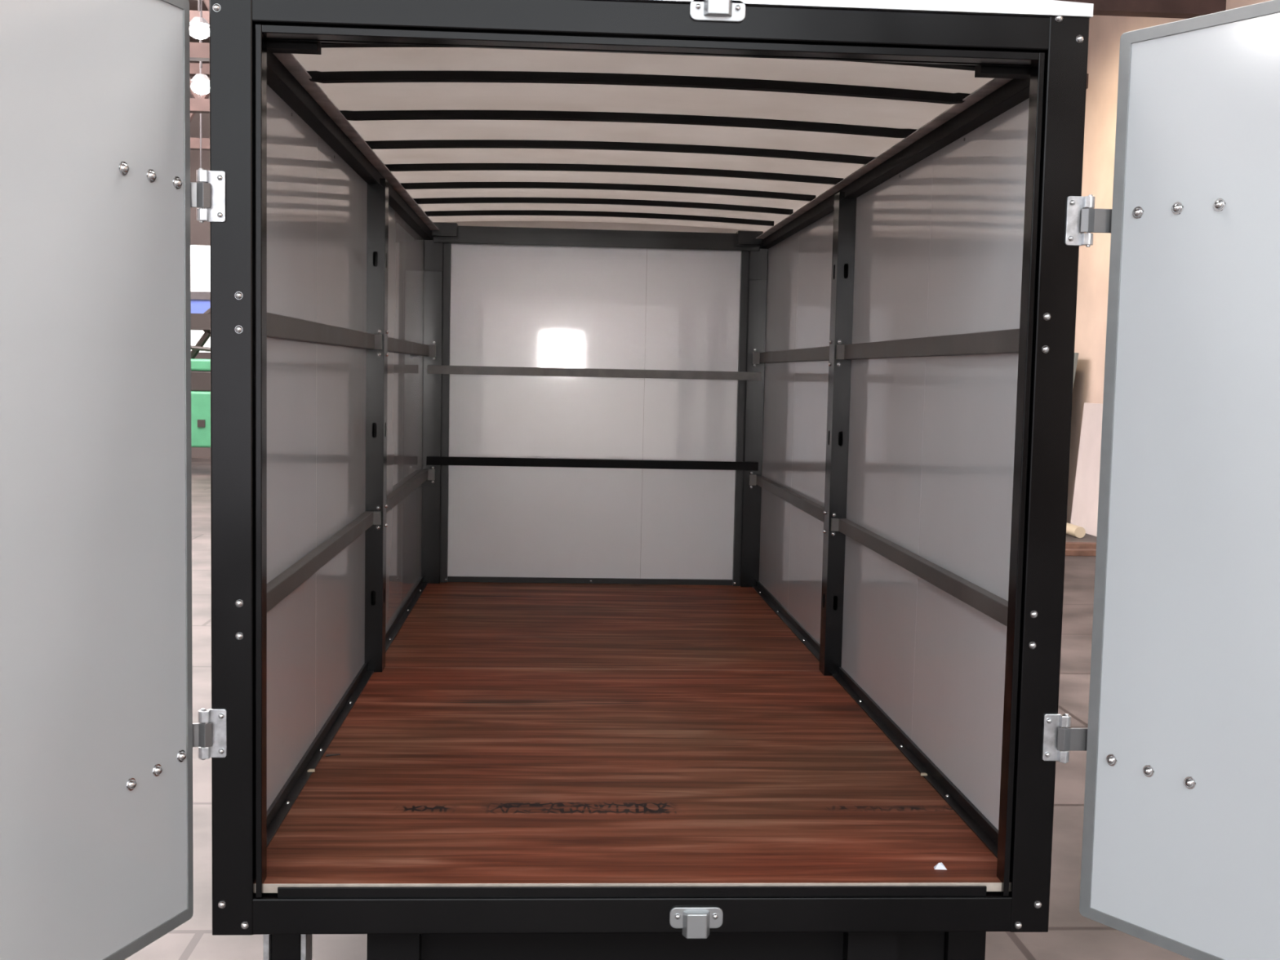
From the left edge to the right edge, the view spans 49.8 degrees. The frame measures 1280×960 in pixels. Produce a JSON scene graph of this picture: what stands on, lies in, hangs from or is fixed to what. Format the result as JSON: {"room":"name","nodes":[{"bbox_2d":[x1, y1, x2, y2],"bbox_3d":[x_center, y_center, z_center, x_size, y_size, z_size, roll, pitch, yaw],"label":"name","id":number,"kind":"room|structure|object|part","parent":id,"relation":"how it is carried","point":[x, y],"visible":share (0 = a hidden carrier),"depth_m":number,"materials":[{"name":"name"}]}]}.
{"room":"cargo space","nodes":[
{"label":"cargo space","id":0,"kind":"room"},
{"bbox_2d":[188,0,209,42],"bbox_3d":[-1.937,-5.508,6.033,14.350,0.100,32.000,1,4,-4],"label":"ceiling","id":1,"kind":"structure","parent":0,"point":[193,4],"depth_m":19.25,"materials":[{"name":"brown wood"}]},
{"bbox_2d":[189,0,209,39],"bbox_3d":[-3.866,-4.933,12.092,0.186,2.085,0.186,1,4,-4],"label":"pendant lamp","id":2,"kind":"object","parent":1,"relation":"hanging from","point":[199,29],"visible":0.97,"depth_m":12.11,"materials":[{"name":"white glass"}]},
{"bbox_3d":[-3.885,-4.043,12.161,0.186,0.056,0.186,1,4,-4],"label":"lamp shade","id":3,"kind":"part","parent":2,"relation":"part of","materials":[{"name":"white glass"}]},
{"bbox_3d":[-3.864,-5.053,12.083,0.022,1.844,0.022,3,5,19],"label":"hanging rod","id":4,"kind":"part","parent":2,"relation":"part of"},
{"bbox_3d":[-3.887,-3.959,12.168,0.186,0.130,0.186,1,4,-4],"label":"bulb","id":5,"kind":"part","parent":2,"relation":"part of","materials":[{"name":"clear glass"}]},
{"bbox_2d":[191,0,209,94],"bbox_3d":[-4.599,-5.117,14.445,0.210,2.114,0.210,1,4,-4],"label":"pendant lamp","id":6,"kind":"object","parent":1,"relation":"hanging from","point":[201,84],"visible":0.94,"depth_m":14.45,"materials":[{"name":"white glass"}]},
{"bbox_3d":[-4.618,-4.231,14.514,0.210,0.063,0.210,1,4,-4],"label":"lamp shade","id":7,"kind":"part","parent":6,"relation":"part of","materials":[{"name":"white glass"}]},
{"bbox_3d":[-4.620,-4.137,14.521,0.210,0.147,0.210,1,4,-4],"label":"bulb","id":8,"kind":"part","parent":6,"relation":"part of","materials":[{"name":"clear glass"}]},
{"bbox_3d":[-4.596,-5.253,14.435,0.022,1.840,0.022,3,5,19],"label":"hanging rod","id":9,"kind":"part","parent":6,"relation":"part of","materials":[{"name":"white metal"}]},
{"bbox_2d":[199,39,201,168],"bbox_3d":[-5.704,-5.069,17.900,0.170,2.790,0.170,1,4,-4],"label":"pendant lamp","id":10,"kind":"object","parent":1,"relation":"hanging from","point":[200,68],"visible":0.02,"depth_m":17.93,"materials":[{"name":"grey metal"}]},
{"bbox_2d":[189,60,210,457],"bbox_3d":[-2.967,-3.506,22.283,14.350,6.450,0.150,1,4,-4],"label":"wall","id":11,"kind":"structure","parent":0,"point":[199,232],"depth_m":21.86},
{"bbox_2d":[190,244,210,352],"bbox_3d":[-7.149,-2.902,22.094,2.800,1.700,0.020,1,4,-4],"label":"window","id":12,"kind":"structure","parent":11,"relation":"in","point":[199,255],"depth_m":22.06,"materials":[{"name":"white glass"}]},
{"bbox_2d":[124,457,1191,959],"bbox_3d":[-2.075,1.020,6.539,14.350,0.100,32.000,1,4,-4],"label":"floor","id":13,"kind":"structure","parent":0,"point":[1070,935],"depth_m":4.54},
{"bbox_2d":[191,307,210,447],"bbox_3d":[-6.187,-1.336,19.060,2.100,2.488,0.820,1,4,-4],"label":"machine","id":14,"kind":"object","parent":13,"relation":"on","point":[200,368],"visible":0.17,"depth_m":18.73,"materials":[{"name":"green paint"}]},
{"bbox_3d":[-5.872,-2.092,19.014,0.903,0.959,0.430,1,4,-4],"label":"arm","id":15,"kind":"part","parent":14,"relation":"part of","materials":[{"name":"grey metal"}]},
{"bbox_2d":[197,419,204,426],"bbox_3d":[-5.954,-0.769,18.716,0.100,0.100,0.020,1,4,-4],"label":"switch","id":16,"kind":"object","parent":14,"relation":"attached to","point":[201,423],"depth_m":18.71,"materials":[{"name":"grey"}]},
{"bbox_2d":[191,291,210,313],"bbox_3d":[-6.711,-1.569,21.130,3.200,2.610,0.120,1,4,-4],"label":"beam","id":17,"kind":"structure","parent":13,"relation":"on","point":[200,300],"depth_m":21.01,"materials":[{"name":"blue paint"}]},
{"bbox_3d":[-6.639,-2.610,21.052,2.900,0.280,0.060,1,4,-4],"label":"panel","id":18,"kind":"part","parent":17,"relation":"part of","materials":[{"name":"blue paint"}]},
{"bbox_2d":[0,0,1279,959],"bbox_3d":[-0.072,0.077,4.147,2.481,2.235,4.558,1,4,-4],"label":"trailer","id":19,"kind":"object","parent":13,"relation":"on","point":[640,430],"visible":1,"depth_m":2.79,"materials":[{"name":"black paint"}]},
{"bbox_3d":[-0.927,0.006,2.147,0.028,1.621,0.690,3,5,17],"label":"trailer door","id":20,"kind":"part","parent":19,"relation":"part of","materials":[{"name":"white metal"}]},
{"bbox_3d":[-0.928,0.006,2.145,0.033,1.657,0.720,3,5,17],"label":"edge trim","id":21,"kind":"part","parent":19,"relation":"part of","materials":[{"name":"metal"}]},
{"bbox_3d":[-0.748,-0.015,2.548,0.076,1.738,0.060,1,4,-4],"label":"door frame post","id":22,"kind":"part","parent":19,"relation":"part of","materials":[{"name":"black metal"}]},
{"bbox_3d":[-0.694,1.070,2.722,0.116,0.450,0.100,1,4,-4],"label":"support leg","id":23,"kind":"part","parent":19,"relation":"part of","materials":[{"name":"black paint"}]},
{"bbox_3d":[-0.799,-0.031,3.021,0.025,1.655,0.889,1,4,-4],"label":"panel","id":24,"kind":"part","parent":19,"relation":"part of","materials":[{"name":"white plastic"}]},
{"bbox_2d":[307,768,315,772],"bbox_3d":[-0.789,0.697,3.311,0.017,0.004,0.012,0,5,-10],"label":"crumb","id":25,"kind":"object","parent":19,"relation":"on","point":[308,770],"visible":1,"depth_m":3.31,"materials":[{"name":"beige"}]},
{"bbox_3d":[-0.806,0.189,3.497,0.026,0.041,1.774,1,4,-4],"label":"rail","id":26,"kind":"part","parent":19,"relation":"part of","materials":[{"name":"metal"}]},
{"bbox_3d":[-0.794,-0.366,3.454,0.026,0.047,1.774,1,4,-4],"label":"rail","id":27,"kind":"part","parent":19,"relation":"part of","materials":[{"name":"metal"}]},
{"bbox_3d":[-0.854,-0.103,3.932,0.025,1.655,0.937,1,4,-4],"label":"panel","id":28,"kind":"part","parent":19,"relation":"part of","materials":[{"name":"white plastic"}]},
{"bbox_3d":[-0.835,-0.947,4.376,0.039,0.035,3.705,1,4,-4],"label":"rail","id":29,"kind":"part","parent":19,"relation":"part of","materials":[{"name":"black metal"}]},
{"bbox_3d":[-0.841,-0.166,4.402,0.056,1.562,0.085,1,4,-4],"label":"post","id":30,"kind":"part","parent":19,"relation":"part of","materials":[{"name":"black metal"}]},
{"bbox_3d":[-0.912,-0.180,4.902,0.025,1.655,1.008,1,4,-4],"label":"panel","id":31,"kind":"part","parent":19,"relation":"part of","materials":[{"name":"white plastic"}]},
{"bbox_3d":[-0.917,0.044,5.344,0.026,0.041,1.765,1,4,-4],"label":"rail","id":32,"kind":"part","parent":19,"relation":"part of","materials":[{"name":"metal"}]},
{"bbox_3d":[-0.905,-0.511,5.301,0.026,0.047,1.765,1,4,-4],"label":"rail","id":33,"kind":"part","parent":19,"relation":"part of","materials":[{"name":"metal"}]},
{"bbox_3d":[-0.969,-0.255,5.852,0.025,1.655,0.898,1,4,-4],"label":"panel","id":34,"kind":"part","parent":19,"relation":"part of","materials":[{"name":"white plastic"}]},
{"bbox_3d":[-0.938,-0.303,6.236,0.083,1.546,0.068,1,4,-4],"label":"corner post","id":35,"kind":"part","parent":19,"relation":"part of","materials":[{"name":"black metal"}]},
{"bbox_3d":[-0.920,-1.001,6.147,0.080,0.140,0.002,1,4,-4],"label":"joint plate","id":36,"kind":"part","parent":19,"relation":"part of","materials":[{"name":"black metal"}]},
{"bbox_3d":[-0.484,-0.293,6.313,1.000,1.680,0.025,1,4,-4],"label":"panel","id":37,"kind":"part","parent":19,"relation":"part of","materials":[{"name":"white plastic"}]},
{"bbox_3d":[-0.211,-0.075,6.256,1.504,0.038,0.015,1,4,-4],"label":"rail","id":38,"kind":"part","parent":19,"relation":"part of","materials":[{"name":"black metal"}]},
{"bbox_3d":[-0.202,-0.483,6.224,1.504,0.038,0.015,1,4,-4],"label":"rail","id":39,"kind":"part","parent":19,"relation":"part of","materials":[{"name":"metal"}]},
{"bbox_3d":[-0.005,0.829,2.659,1.448,0.070,0.060,1,4,-4],"label":"door sill","id":40,"kind":"part","parent":19,"relation":"part of","materials":[{"name":"black paint"}]},
{"bbox_3d":[0.287,-0.280,6.360,0.544,1.680,0.025,1,4,-4],"label":"panel","id":41,"kind":"part","parent":19,"relation":"part of","materials":[{"name":"white plastic"}]},
{"bbox_3d":[0.520,-0.279,6.326,0.083,1.546,0.068,1,4,-4],"label":"corner post","id":42,"kind":"part","parent":19,"relation":"part of","materials":[{"name":"black metal"}]},
{"bbox_3d":[0.536,-0.978,6.237,0.080,0.140,0.002,1,4,-4],"label":"joint plate","id":43,"kind":"part","parent":19,"relation":"part of","materials":[{"name":"black metal"}]},
{"bbox_3d":[0.597,-0.229,5.948,0.025,1.655,0.898,1,4,-4],"label":"panel","id":44,"kind":"part","parent":19,"relation":"part of","materials":[{"name":"white plastic"}]},
{"bbox_3d":[0.597,0.069,5.437,0.026,0.041,1.765,1,4,-4],"label":"rail","id":45,"kind":"part","parent":19,"relation":"part of","materials":[{"name":"metal"}]},
{"bbox_3d":[0.609,-0.487,5.394,0.026,0.047,1.765,1,4,-4],"label":"rail","id":46,"kind":"part","parent":19,"relation":"part of","materials":[{"name":"metal"}]},
{"bbox_3d":[0.654,-0.154,4.998,0.025,1.655,1.008,1,4,-4],"label":"panel","id":47,"kind":"part","parent":19,"relation":"part of","materials":[{"name":"white plastic"}]},
{"bbox_3d":[0.644,-0.142,4.493,0.056,1.562,0.085,1,4,-4],"label":"post","id":48,"kind":"part","parent":19,"relation":"part of","materials":[{"name":"black metal"}]},
{"bbox_3d":[0.712,-0.078,4.028,0.025,1.655,0.937,1,4,-4],"label":"panel","id":49,"kind":"part","parent":19,"relation":"part of","materials":[{"name":"white plastic"}]},
{"bbox_3d":[0.667,-0.922,4.468,0.039,0.035,3.705,1,4,-4],"label":"rail","id":50,"kind":"part","parent":19,"relation":"part of","materials":[{"name":"black metal"}]},
{"bbox_3d":[0.708,0.214,3.590,0.026,0.041,1.774,1,4,-4],"label":"rail","id":51,"kind":"part","parent":19,"relation":"part of","materials":[{"name":"metal"}]},
{"bbox_3d":[0.720,-0.341,3.547,0.026,0.047,1.774,1,4,-4],"label":"rail","id":52,"kind":"part","parent":19,"relation":"part of","materials":[{"name":"metal"}]},
{"bbox_2d":[933,862,946,869],"bbox_3d":[0.599,0.769,2.754,0.025,0.013,0.016,1,4,-4],"label":"paper scrap","id":53,"kind":"object","parent":19,"relation":"on","point":[940,865],"visible":1,"depth_m":2.75,"materials":[{"name":"white paper"}]},
{"bbox_3d":[0.650,1.092,2.805,0.137,0.450,0.100,1,4,-4],"label":"support leg","id":54,"kind":"part","parent":19,"relation":"part of","materials":[{"name":"black paint"}]},
{"bbox_3d":[0.767,-0.006,3.118,0.025,1.655,0.889,1,4,-4],"label":"panel","id":55,"kind":"part","parent":19,"relation":"part of","materials":[{"name":"white plastic"}]},
{"bbox_3d":[0.773,0.010,2.641,0.076,1.738,0.060,1,4,-4],"label":"door frame post","id":56,"kind":"part","parent":19,"relation":"part of","materials":[{"name":"black metal"}]},
{"bbox_3d":[1.081,0.036,2.302,0.033,1.657,0.720,-2,5,-35],"label":"edge trim","id":57,"kind":"part","parent":19,"relation":"part of","materials":[{"name":"metal"}]},
{"bbox_3d":[1.082,0.036,2.301,0.028,1.621,0.682,-2,5,-35],"label":"trailer door","id":58,"kind":"part","parent":19,"relation":"part of","materials":[{"name":"white metal"}]},
{"bbox_2d":[1072,352,1078,388],"bbox_3d":[4.375,-0.454,14.850,0.252,1.819,1.000,1,4,-4],"label":"leaning board","id":59,"kind":"object","parent":13,"relation":"on","point":[1076,354],"visible":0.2,"depth_m":14.30,"materials":[{"name":"beige wood"}]},
{"bbox_2d":[1066,522,1085,537],"bbox_3d":[4.270,0.477,13.912,0.110,0.110,0.900,1,4,-4],"label":"pipe","id":60,"kind":"object","parent":13,"relation":"on","point":[1075,531],"visible":0.43,"depth_m":13.48,"materials":[{"name":"beige wood"}]},
{"bbox_2d":[1065,548,1096,555],"bbox_3d":[3.776,0.635,12.124,1.400,0.050,0.120,1,4,-7],"label":"plank","id":61,"kind":"object","parent":13,"relation":"on","point":[1068,552],"visible":0.11,"depth_m":12.08,"materials":[{"name":"brown wood"}]},
{"bbox_2d":[1065,542,1096,548],"bbox_3d":[3.645,0.592,12.644,1.400,0.050,0.120,1,4,1],"label":"plank","id":62,"kind":"object","parent":13,"relation":"on","point":[1068,544],"visible":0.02,"depth_m":12.58,"materials":[{"name":"brown wood"}]},
{"bbox_2d":[1070,402,1102,536],"bbox_3d":[4.603,-0.056,13.136,0.111,1.308,2.300,1,4,-4],"label":"sheet","id":63,"kind":"object","parent":13,"relation":"on","point":[1084,514],"visible":0.24,"depth_m":13.96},
{"bbox_2d":[1066,0,1271,523],"bbox_3d":[5.230,-2.126,6.730,0.150,6.450,32.000,1,4,-4],"label":"wall","id":64,"kind":"structure","parent":0,"point":[1105,32],"depth_m":14.20,"materials":[{"name":"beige paint"}]},
{"bbox_2d":[189,10,209,113],"bbox_3d":[-2.640,-5.076,17.078,14.385,1.200,0.160,1,4,-4],"label":"trim","id":65,"kind":"structure","parent":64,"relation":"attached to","point":[198,104],"depth_m":16.87,"materials":[{"name":"brown wood"}]},
{"bbox_2d":[189,62,209,150],"bbox_3d":[-2.819,-5.312,20.064,14.385,1.200,0.160,1,4,-4],"label":"trim","id":66,"kind":"structure","parent":64,"relation":"attached to","point":[194,67],"depth_m":19.80,"materials":[{"name":"brown wood"}]},
{"bbox_2d":[189,0,1088,88],"bbox_3d":[-2.460,-4.841,14.093,14.385,1.200,0.160,1,4,-4],"label":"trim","id":67,"kind":"structure","parent":64,"relation":"attached to","point":[198,51],"depth_m":13.94,"materials":[{"name":"brown wood"}]},
{"bbox_2d":[1055,0,1226,18],"bbox_3d":[-2.281,-4.605,11.108,14.385,1.200,0.160,1,4,-4],"label":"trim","id":68,"kind":"structure","parent":64,"relation":"attached to","point":[1180,9],"depth_m":11.49,"materials":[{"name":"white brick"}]}
]}

